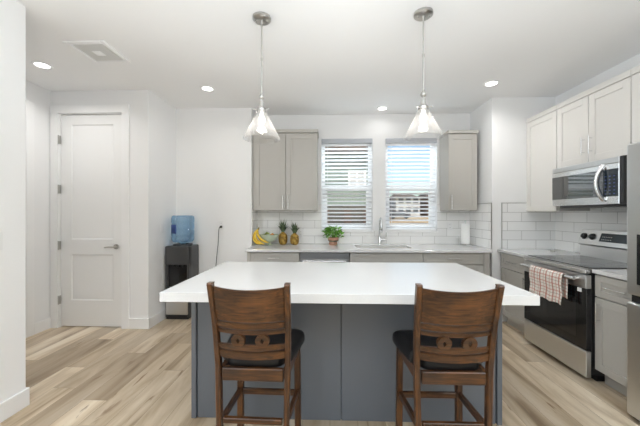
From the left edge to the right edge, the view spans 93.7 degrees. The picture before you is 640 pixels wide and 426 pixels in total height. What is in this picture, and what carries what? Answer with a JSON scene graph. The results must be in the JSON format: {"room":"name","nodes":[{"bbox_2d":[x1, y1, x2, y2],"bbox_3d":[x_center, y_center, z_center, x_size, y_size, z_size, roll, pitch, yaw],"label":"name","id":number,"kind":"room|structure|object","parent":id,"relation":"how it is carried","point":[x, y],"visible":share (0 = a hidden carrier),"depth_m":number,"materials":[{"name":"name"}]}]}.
{"room":"kitchen","nodes":[
{"label":"kitchen","id":0,"kind":"room"},
{"bbox_2d":[0,0,25,402],"bbox_3d":[-2.260,-0.050,-1.450,0.120,2.820,7.150,0,0,2],"label":"wall","id":1,"kind":"structure","parent":0,"point":[12,12],"depth_m":2.03,"materials":[{"name":"white paint"}]},
{"bbox_2d":[0,232,2,249],"bbox_3d":[-2.082,0.180,1.932,0.010,0.116,0.072,0,0,2],"label":"light switch","id":2,"kind":"object","parent":1,"relation":"attached to","point":[1,233],"visible":1,"depth_m":1.96,"materials":[{"name":"white plastic"}]},
{"bbox_2d":[0,387,29,422],"bbox_3d":[-2.171,1.298,0.956,0.136,0.125,2.366,0,0,2],"label":"baseboard","id":3,"kind":"structure","parent":1,"relation":"attached to","point":[17,402],"depth_m":2.03,"materials":[{"name":"white paint"}]},
{"bbox_2d":[26,81,50,322],"bbox_3d":[-3.305,-0.050,2.616,0.120,2.820,4.210,0,0,2],"label":"wall","id":4,"kind":"structure","parent":0,"point":[41,97],"depth_m":3.46,"materials":[{"name":"white paint"}]},
{"bbox_2d":[26,100,33,337],"bbox_3d":[-3.212,0.060,3.319,0.018,2.600,0.090,0,0,2],"label":"trim","id":5,"kind":"structure","parent":4,"relation":"attached to","point":[29,105],"depth_m":3.31,"materials":[{"name":"white paint"}]},
{"bbox_2d":[34,318,50,334],"bbox_3d":[-3.208,1.298,3.471,0.016,0.125,0.215,0,0,2],"label":"baseboard","id":6,"kind":"structure","parent":4,"relation":"attached to","point":[45,324],"depth_m":3.46,"materials":[{"name":"white paint"}]},
{"bbox_2d":[51,90,175,317],"bbox_3d":[-2.599,-0.050,4.129,1.190,2.820,1.140,0,0,2],"label":"wall","id":7,"kind":"structure","parent":0,"point":[152,119],"depth_m":3.56,"materials":[{"name":"white paint"}]},
{"bbox_2d":[58,115,120,326],"bbox_3d":[-2.732,0.084,3.579,0.767,2.528,0.088,0,0,2],"label":"door","id":8,"kind":"structure","parent":7,"relation":"in","point":[90,187],"depth_m":3.60,"materials":[{"name":"white paint"}]},
{"bbox_2d":[50,105,129,328],"bbox_3d":[-2.725,0.040,3.610,0.956,2.640,0.135,0,0,2],"label":"trim","id":9,"kind":"structure","parent":7,"relation":"attached to","point":[123,110],"depth_m":3.56,"materials":[{"name":"white paint"}]},
{"bbox_2d":[129,309,165,328],"bbox_3d":[-2.121,1.298,3.855,0.248,0.125,0.656,0,0,2],"label":"baseboard","id":10,"kind":"structure","parent":7,"relation":"attached to","point":[134,323],"depth_m":3.53,"materials":[{"name":"white paint"}]},
{"bbox_2d":[176,108,256,273],"bbox_3d":[-1.466,-0.050,4.411,1.055,2.820,0.500,0,0,2],"label":"wall","id":11,"kind":"structure","parent":0,"point":[214,145],"depth_m":4.16,"materials":[{"name":"white paint"}]},
{"bbox_2d":[219,221,223,228],"bbox_3d":[-1.367,0.160,4.154,0.072,0.116,0.009,0,0,2],"label":"wall outlet","id":12,"kind":"object","parent":11,"relation":"attached to","point":[221,223],"visible":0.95,"depth_m":4.15,"materials":[{"name":"white plastic"}]},
{"bbox_2d":[0,318,639,425],"bbox_3d":[-0.260,1.420,-0.281,6.700,0.120,9.820,0,0,2],"label":"floor","id":13,"kind":"structure","parent":0,"point":[76,375],"depth_m":2.39,"materials":[{"name":"brown wood"}]},
{"bbox_2d":[165,243,198,318],"bbox_3d":[-1.831,0.880,3.993,0.310,0.960,0.310,0,0,2],"label":"water cooler","id":14,"kind":"object","parent":13,"relation":"on","point":[181,259],"visible":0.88,"depth_m":3.86,"materials":[{"name":"grey plastic"}]},
{"bbox_2d":[171,215,193,242],"bbox_3d":[-1.823,0.221,3.992,0.280,0.388,0.281,0,0,2],"label":"water bottle","id":15,"kind":"object","parent":14,"relation":"on","point":[173,227],"visible":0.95,"depth_m":3.92,"materials":[{"name":"plastic"}]},
{"bbox_2d":[206,281,304,425],"bbox_3d":[-0.320,0.842,1.600,0.438,1.037,0.480,0,0,3],"label":"bar stool","id":16,"kind":"object","parent":13,"relation":"on","point":[262,339],"visible":1,"depth_m":1.44,"materials":[{"name":"brown wood"}]},
{"bbox_2d":[223,328,304,366],"bbox_3d":[-0.317,0.723,1.657,0.438,0.074,0.364,0,0,3],"label":"seat cushion","id":17,"kind":"object","parent":16,"relation":"on","point":[297,336],"depth_m":1.58,"materials":[{"name":"black leather"}]},
{"bbox_2d":[247,252,299,261],"bbox_3d":[-0.571,0.918,4.073,0.657,0.884,0.757,0,0,2],"label":"base cabinet","id":18,"kind":"object","parent":13,"relation":"on","point":[251,256],"visible":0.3,"depth_m":3.73,"materials":[{"name":"grey paint"}]},
{"bbox_2d":[245,244,492,252],"bbox_3d":[0.612,0.461,4.033,3.107,0.030,0.759,0,0,2],"label":"countertop","id":19,"kind":"structure","parent":18,"relation":"on","point":[411,248],"depth_m":3.82,"materials":[{"name":"stone"}]},
{"bbox_2d":[253,227,268,244],"bbox_3d":[-0.829,0.309,4.137,0.235,0.236,0.086,0,0,25],"label":"banana bunch","id":20,"kind":"object","parent":19,"relation":"on","point":[255,239],"visible":1,"depth_m":4.12,"materials":[{"name":"yellow food"}]},
{"bbox_2d":[259,234,278,244],"bbox_3d":[-0.724,0.371,4.256,0.274,0.150,0.274,0,0,2],"label":"fruit bowl","id":21,"kind":"object","parent":19,"relation":"on","point":[269,238],"visible":0.87,"depth_m":4.17,"materials":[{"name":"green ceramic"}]},
{"bbox_2d":[277,221,288,244],"bbox_3d":[-0.535,0.259,4.305,0.201,0.374,0.189,0,0,2],"label":"pineapple","id":22,"kind":"object","parent":19,"relation":"on","point":[282,236],"visible":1,"depth_m":4.27,"materials":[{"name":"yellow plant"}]},
{"bbox_2d":[290,223,298,244],"bbox_3d":[-0.362,0.278,4.276,0.183,0.337,0.172,0,0,2],"label":"pineapple","id":23,"kind":"object","parent":19,"relation":"on","point":[294,238],"visible":1,"depth_m":4.25,"materials":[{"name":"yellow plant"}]},
{"bbox_2d":[322,225,344,244],"bbox_3d":[0.182,0.305,4.256,0.336,0.282,0.307,0,0,2],"label":"potted plant","id":24,"kind":"object","parent":19,"relation":"on","point":[332,240],"visible":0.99,"depth_m":4.22,"materials":[{"name":"green plant"}]},
{"bbox_2d":[378,217,386,244],"bbox_3d":[0.899,0.249,4.270,0.126,0.393,0.196,0,0,2],"label":"kitchen faucet","id":25,"kind":"object","parent":19,"relation":"on","point":[380,218],"visible":0.99,"depth_m":4.32,"materials":[{"name":"silver metal"}]},
{"bbox_2d":[459,220,471,245],"bbox_3d":[2.047,0.270,4.224,0.160,0.352,0.160,0,0,2],"label":"paper towel holder","id":26,"kind":"object","parent":19,"relation":"on","point":[465,228],"visible":1,"depth_m":4.18,"materials":[{"name":"white paper"}]},
{"bbox_2d":[300,252,348,261],"bbox_3d":[0.065,0.922,3.998,0.608,0.875,0.705,0,0,2],"label":"dishwasher","id":27,"kind":"object","parent":13,"relation":"on","point":[304,256],"visible":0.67,"depth_m":3.69,"materials":[{"name":"silver metal"}]},
{"bbox_2d":[160,262,539,424],"bbox_3d":[0.161,0.903,2.204,2.102,0.914,1.088,0,0,2],"label":"kitchen island","id":28,"kind":"object","parent":13,"relation":"on","point":[348,314],"visible":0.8,"depth_m":1.97,"materials":[{"name":"grey paint"}]},
{"bbox_2d":[160,262,539,305],"bbox_3d":[0.161,0.473,2.204,2.102,0.054,1.088,0,0,2],"label":"island countertop","id":29,"kind":"structure","parent":28,"relation":"on","point":[311,282],"depth_m":1.97,"materials":[{"name":"stone"}]},
{"bbox_2d":[349,247,422,262],"bbox_3d":[0.824,0.918,4.026,0.894,0.884,0.757,0,0,2],"label":"base cabinet","id":30,"kind":"object","parent":13,"relation":"on","point":[353,256],"visible":0.22,"depth_m":3.69,"materials":[{"name":"grey paint"}]},
{"bbox_2d":[392,283,504,425],"bbox_3d":[0.640,0.842,1.568,0.438,1.037,0.480,0,0,2],"label":"bar stool","id":31,"kind":"object","parent":13,"relation":"on","point":[446,344],"visible":1,"depth_m":1.41,"materials":[{"name":"brown wood"}]},
{"bbox_2d":[392,330,482,369],"bbox_3d":[0.641,0.723,1.625,0.438,0.074,0.364,0,0,2],"label":"seat cushion","id":32,"kind":"object","parent":31,"relation":"on","point":[403,339],"depth_m":1.57,"materials":[{"name":"black leather"}]},
{"bbox_2d":[423,253,489,275],"bbox_3d":[1.673,0.918,3.998,0.802,0.884,0.757,0,0,2],"label":"base cabinet","id":33,"kind":"object","parent":13,"relation":"on","point":[480,262],"visible":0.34,"depth_m":3.66,"materials":[{"name":"grey paint"}]},
{"bbox_2d":[501,253,525,332],"bbox_3d":[2.563,0.918,3.453,0.727,0.884,0.528,0,0,2],"label":"base cabinet","id":34,"kind":"object","parent":13,"relation":"on","point":[512,272],"visible":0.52,"depth_m":3.48,"materials":[{"name":"grey paint"}]},
{"bbox_2d":[497,249,579,256],"bbox_3d":[2.573,0.461,3.472,0.711,0.030,0.571,0,0,2],"label":"countertop","id":35,"kind":"structure","parent":34,"relation":"on","point":[518,252],"depth_m":3.44,"materials":[{"name":"stone"}]},
{"bbox_2d":[520,229,626,380],"bbox_3d":[2.473,0.762,2.794,0.774,1.195,0.775,0,0,2],"label":"range","id":36,"kind":"object","parent":13,"relation":"on","point":[565,331],"visible":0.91,"depth_m":2.69,"materials":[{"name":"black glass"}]},
{"bbox_2d":[529,265,567,304],"bbox_3d":[2.095,0.650,2.772,0.063,0.276,0.416,0,0,2],"label":"dish towel","id":37,"kind":"object","parent":36,"relation":"hanging from","point":[550,285],"visible":0.96,"depth_m":2.72,"materials":[{"name":"fabric"}]},
{"bbox_2d":[525,255,626,269],"bbox_3d":[2.497,0.447,2.793,0.655,0.016,0.775,0,0,2],"label":"cooktop","id":38,"kind":"object","parent":36,"relation":"in","point":[573,262],"depth_m":2.75,"materials":[{"name":"black glass"}]},
{"bbox_2d":[595,274,631,396],"bbox_3d":[2.521,0.918,2.199,0.727,0.884,0.393,0,0,2],"label":"base cabinet","id":39,"kind":"object","parent":13,"relation":"on","point":[612,298],"visible":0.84,"depth_m":2.27,"materials":[{"name":"grey paint"}]},
{"bbox_2d":[592,269,626,280],"bbox_3d":[2.530,0.461,2.198,0.711,0.030,0.397,0,0,2],"label":"countertop","id":40,"kind":"structure","parent":39,"relation":"on","point":[615,273],"depth_m":2.29,"materials":[{"name":"stone"}]},
{"bbox_2d":[627,141,639,421],"bbox_3d":[2.414,0.448,1.539,0.877,1.825,0.918,0,0,2],"label":"refrigerator","id":41,"kind":"object","parent":13,"relation":"on","point":[633,149],"visible":1,"depth_m":1.96,"materials":[{"name":"silver metal"}]},
{"bbox_2d":[16,0,639,115],"bbox_3d":[-0.260,-1.520,-0.281,6.700,0.120,9.820,0,0,2],"label":"ceiling","id":42,"kind":"structure","parent":0,"point":[321,57],"depth_m":2.65,"materials":[{"name":"white paint"}]},
{"bbox_2d":[31,61,52,69],"bbox_3d":[-2.733,-1.457,2.953,0.166,0.006,0.166,0,0,2],"label":"recessed light","id":43,"kind":"object","parent":42,"relation":"in","point":[39,64],"visible":1,"depth_m":2.95,"materials":[{"name":"white paint"}]},
{"bbox_2d":[63,40,130,62],"bbox_3d":[-1.996,-1.451,2.708,0.356,0.018,0.356,0,0,2],"label":"ceiling vent","id":44,"kind":"object","parent":42,"relation":"in","point":[102,52],"visible":1,"depth_m":2.68,"materials":[{"name":"white metal"}]},
{"bbox_2d":[73,44,122,60],"bbox_3d":[-1.996,-1.453,2.708,0.260,0.012,0.260,0,0,2],"label":"grille","id":45,"kind":"object","parent":44,"relation":"attached to","point":[99,52],"depth_m":2.70,"materials":[{"name":"white metal"}]},
{"bbox_2d":[200,86,214,91],"bbox_3d":[-1.314,-1.457,3.506,0.166,0.006,0.166,0,0,2],"label":"recessed light","id":46,"kind":"object","parent":42,"relation":"in","point":[204,88],"visible":1,"depth_m":3.50,"materials":[{"name":"white"}]},
{"bbox_2d":[252,11,270,123],"bbox_3d":[-0.434,-1.006,2.236,0.274,0.909,0.274,0,0,2],"label":"pendant light","id":47,"kind":"object","parent":42,"relation":"hanging from","point":[260,18],"visible":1,"depth_m":2.22,"materials":[{"name":"silver metal"}]},
{"bbox_2d":[253,92,268,113],"bbox_3d":[-0.433,-0.827,2.251,0.116,0.150,0.102,0,0,2],"label":"socket","id":48,"kind":"object","parent":47,"relation":"attached to","point":[261,110],"depth_m":2.22,"materials":[{"name":"silver metal"}]},
{"bbox_2d":[376,106,387,110],"bbox_3d":[0.865,-1.457,4.163,0.166,0.006,0.166,0,0,2],"label":"recessed light","id":49,"kind":"object","parent":42,"relation":"in","point":[381,108],"visible":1,"depth_m":4.16,"materials":[{"name":"white"}]},
{"bbox_2d":[414,7,432,121],"bbox_3d":[0.753,-1.006,2.186,0.274,0.909,0.274,0,0,2],"label":"pendant light","id":50,"kind":"object","parent":42,"relation":"hanging from","point":[423,14],"visible":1,"depth_m":2.17,"materials":[{"name":"silver metal"}]},
{"bbox_2d":[417,89,432,111],"bbox_3d":[0.754,-0.827,2.201,0.116,0.150,0.102,0,0,2],"label":"socket","id":51,"kind":"object","parent":50,"relation":"attached to","point":[423,107],"depth_m":2.17,"materials":[{"name":"silver metal"}]},
{"bbox_2d":[483,80,499,86],"bbox_3d":[1.923,-1.457,3.368,0.166,0.006,0.166,0,0,2],"label":"recessed light","id":52,"kind":"object","parent":42,"relation":"in","point":[493,82],"visible":1,"depth_m":3.36,"materials":[{"name":"white"}]},
{"bbox_2d":[257,113,469,243],"bbox_3d":[0.628,-0.050,4.507,3.125,2.820,0.170,0,0,2],"label":"wall","id":53,"kind":"structure","parent":0,"point":[378,127],"depth_m":4.42,"materials":[{"name":"white paint"}]},
{"bbox_2d":[252,129,318,210],"bbox_3d":[-0.481,-0.598,4.274,0.922,1.115,0.366,0,0,2],"label":"upper cabinet","id":54,"kind":"object","parent":53,"relation":"attached to","point":[284,161],"visible":1,"depth_m":4.13,"materials":[{"name":"grey paint"}]},
{"bbox_2d":[321,144,372,231],"bbox_3d":[0.400,-0.414,4.498,0.767,1.382,0.182,0,0,2],"label":"window","id":55,"kind":"structure","parent":53,"relation":"in","point":[369,184],"depth_m":4.53,"materials":[{"name":"white plastic"}]},
{"bbox_2d":[322,138,371,230],"bbox_3d":[0.398,-0.425,4.452,0.745,1.355,0.070,0,0,2],"label":"window blind","id":56,"kind":"object","parent":55,"relation":"attached to","point":[368,141],"visible":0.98,"depth_m":4.45,"materials":[{"name":"grey plastic"}]},
{"bbox_2d":[252,203,490,248],"bbox_3d":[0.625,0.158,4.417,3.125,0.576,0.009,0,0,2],"label":"backsplash","id":57,"kind":"structure","parent":53,"relation":"attached to","point":[309,221],"depth_m":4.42,"materials":[{"name":"tile"}]},
{"bbox_2d":[298,229,302,236],"bbox_3d":[-0.287,0.290,4.439,0.072,0.116,0.009,0,0,2],"label":"wall outlet","id":58,"kind":"object","parent":57,"relation":"attached to","point":[300,231],"visible":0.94,"depth_m":4.44,"materials":[{"name":"white plastic"}]},
{"bbox_2d":[251,203,501,248],"bbox_3d":[0.839,0.155,4.113,3.578,0.582,0.602,0,0,2],"label":"trim","id":59,"kind":"structure","parent":53,"relation":"attached to","point":[479,203],"depth_m":3.78,"materials":[{"name":"silver metal"}]},
{"bbox_2d":[385,143,437,232],"bbox_3d":[1.339,-0.414,4.467,0.764,1.382,0.182,0,0,2],"label":"window","id":60,"kind":"structure","parent":53,"relation":"in","point":[386,199],"depth_m":4.50,"materials":[{"name":"white plastic"}]},
{"bbox_2d":[385,138,436,230],"bbox_3d":[1.337,-0.425,4.421,0.742,1.355,0.070,0,0,2],"label":"window blind","id":61,"kind":"object","parent":60,"relation":"attached to","point":[391,142],"visible":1,"depth_m":4.42,"materials":[{"name":"grey plastic"}]},
{"bbox_2d":[439,130,478,210],"bbox_3d":[1.937,-0.583,4.194,0.405,1.085,0.366,0,0,2],"label":"upper cabinet","id":62,"kind":"object","parent":53,"relation":"attached to","point":[458,148],"visible":1,"depth_m":4.06,"materials":[{"name":"grey paint"}]},
{"bbox_2d":[470,97,554,321],"bbox_3d":[2.630,-0.050,4.145,0.900,2.820,0.760,0,0,2],"label":"wall","id":63,"kind":"structure","parent":0,"point":[500,123],"depth_m":3.78,"materials":[{"name":"white paint"}]},
{"bbox_2d":[502,203,554,248],"bbox_3d":[2.617,0.158,3.760,0.660,0.576,0.009,0,0,2],"label":"backsplash","id":64,"kind":"structure","parent":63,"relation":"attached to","point":[521,228],"depth_m":3.76,"materials":[{"name":"tile"}]},
{"bbox_2d":[555,53,639,251],"bbox_3d":[2.858,-0.050,-0.721,0.120,2.820,8.950,0,0,2],"label":"wall","id":65,"kind":"structure","parent":0,"point":[634,61],"depth_m":3.13,"materials":[{"name":"white paint"}]},
{"bbox_2d":[526,105,589,211],"bbox_3d":[2.756,-0.603,3.506,0.363,1.155,0.506,0,0,2],"label":"upper cabinet","id":66,"kind":"object","parent":65,"relation":"attached to","point":[541,128],"visible":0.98,"depth_m":3.50,"materials":[{"name":"white paint"}]},
{"bbox_2d":[555,207,626,252],"bbox_3d":[2.913,0.158,2.875,0.009,0.576,1.741,0,0,2],"label":"backsplash","id":67,"kind":"structure","parent":65,"relation":"attached to","point":[569,225],"depth_m":3.37,"materials":[{"name":"tile"}]},
{"bbox_2d":[557,69,631,167],"bbox_3d":[2.717,-0.831,2.850,0.396,0.698,0.802,0,0,2],"label":"upper cabinet","id":68,"kind":"object","parent":65,"relation":"attached to","point":[595,124],"visible":0.8,"depth_m":2.77,"materials":[{"name":"white paint"}]},
{"bbox_2d":[552,155,626,207],"bbox_3d":[2.663,-0.269,2.838,0.487,0.421,0.780,0,0,2],"label":"microwave oven","id":69,"kind":"object","parent":68,"relation":"attached to","point":[602,183],"visible":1,"depth_m":2.75,"materials":[{"name":"silver metal"}]},
{"bbox_2d":[631,65,639,142],"bbox_3d":[2.713,-0.603,2.228,0.363,1.155,0.434,0,0,2],"label":"upper cabinet","id":70,"kind":"object","parent":65,"relation":"attached to","point":[635,72],"visible":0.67,"depth_m":2.41,"materials":[{"name":"white paint"}]},
{"label":"outside","id":71,"kind":"structure","parent":0,"visible":0},
{"bbox_2d":[390,215,427,222],"bbox_3d":[4.408,0.735,132.237,280.000,1.550,255.380,0,0,2],"label":"ground","id":72,"kind":"structure","parent":71,"point":[400,218],"depth_m":30.68,"materials":[{"name":"beige"}]},
{"bbox_2d":[325,146,367,224],"bbox_3d":[-2.151,-1.240,15.780,9.250,5.400,8.600,0,0,2],"label":"house","id":73,"kind":"structure","parent":72,"relation":"on","point":[329,199],"depth_m":11.94,"materials":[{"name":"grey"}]},
{"bbox_2d":[390,211,410,218],"bbox_3d":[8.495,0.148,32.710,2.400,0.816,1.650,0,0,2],"label":"parked car","id":74,"kind":"object","parent":72,"relation":"on","point":[393,214],"visible":0.56,"depth_m":31.94,"materials":[{"name":"grey paint"}]},
{"bbox_2d":[390,195,421,215],"bbox_3d":[13.208,-1.290,48.587,4.164,3.900,8.800,0,0,2],"label":"house","id":75,"kind":"structure","parent":72,"relation":"on","point":[393,199],"depth_m":44.58,"materials":[{"name":"grey"}]},
{"bbox_2d":[418,195,427,215],"bbox_3d":[18.766,-1.390,49.402,5.220,4.100,8.800,0,0,2],"label":"house","id":76,"kind":"structure","parent":72,"relation":"on","point":[422,199],"depth_m":47.33,"materials":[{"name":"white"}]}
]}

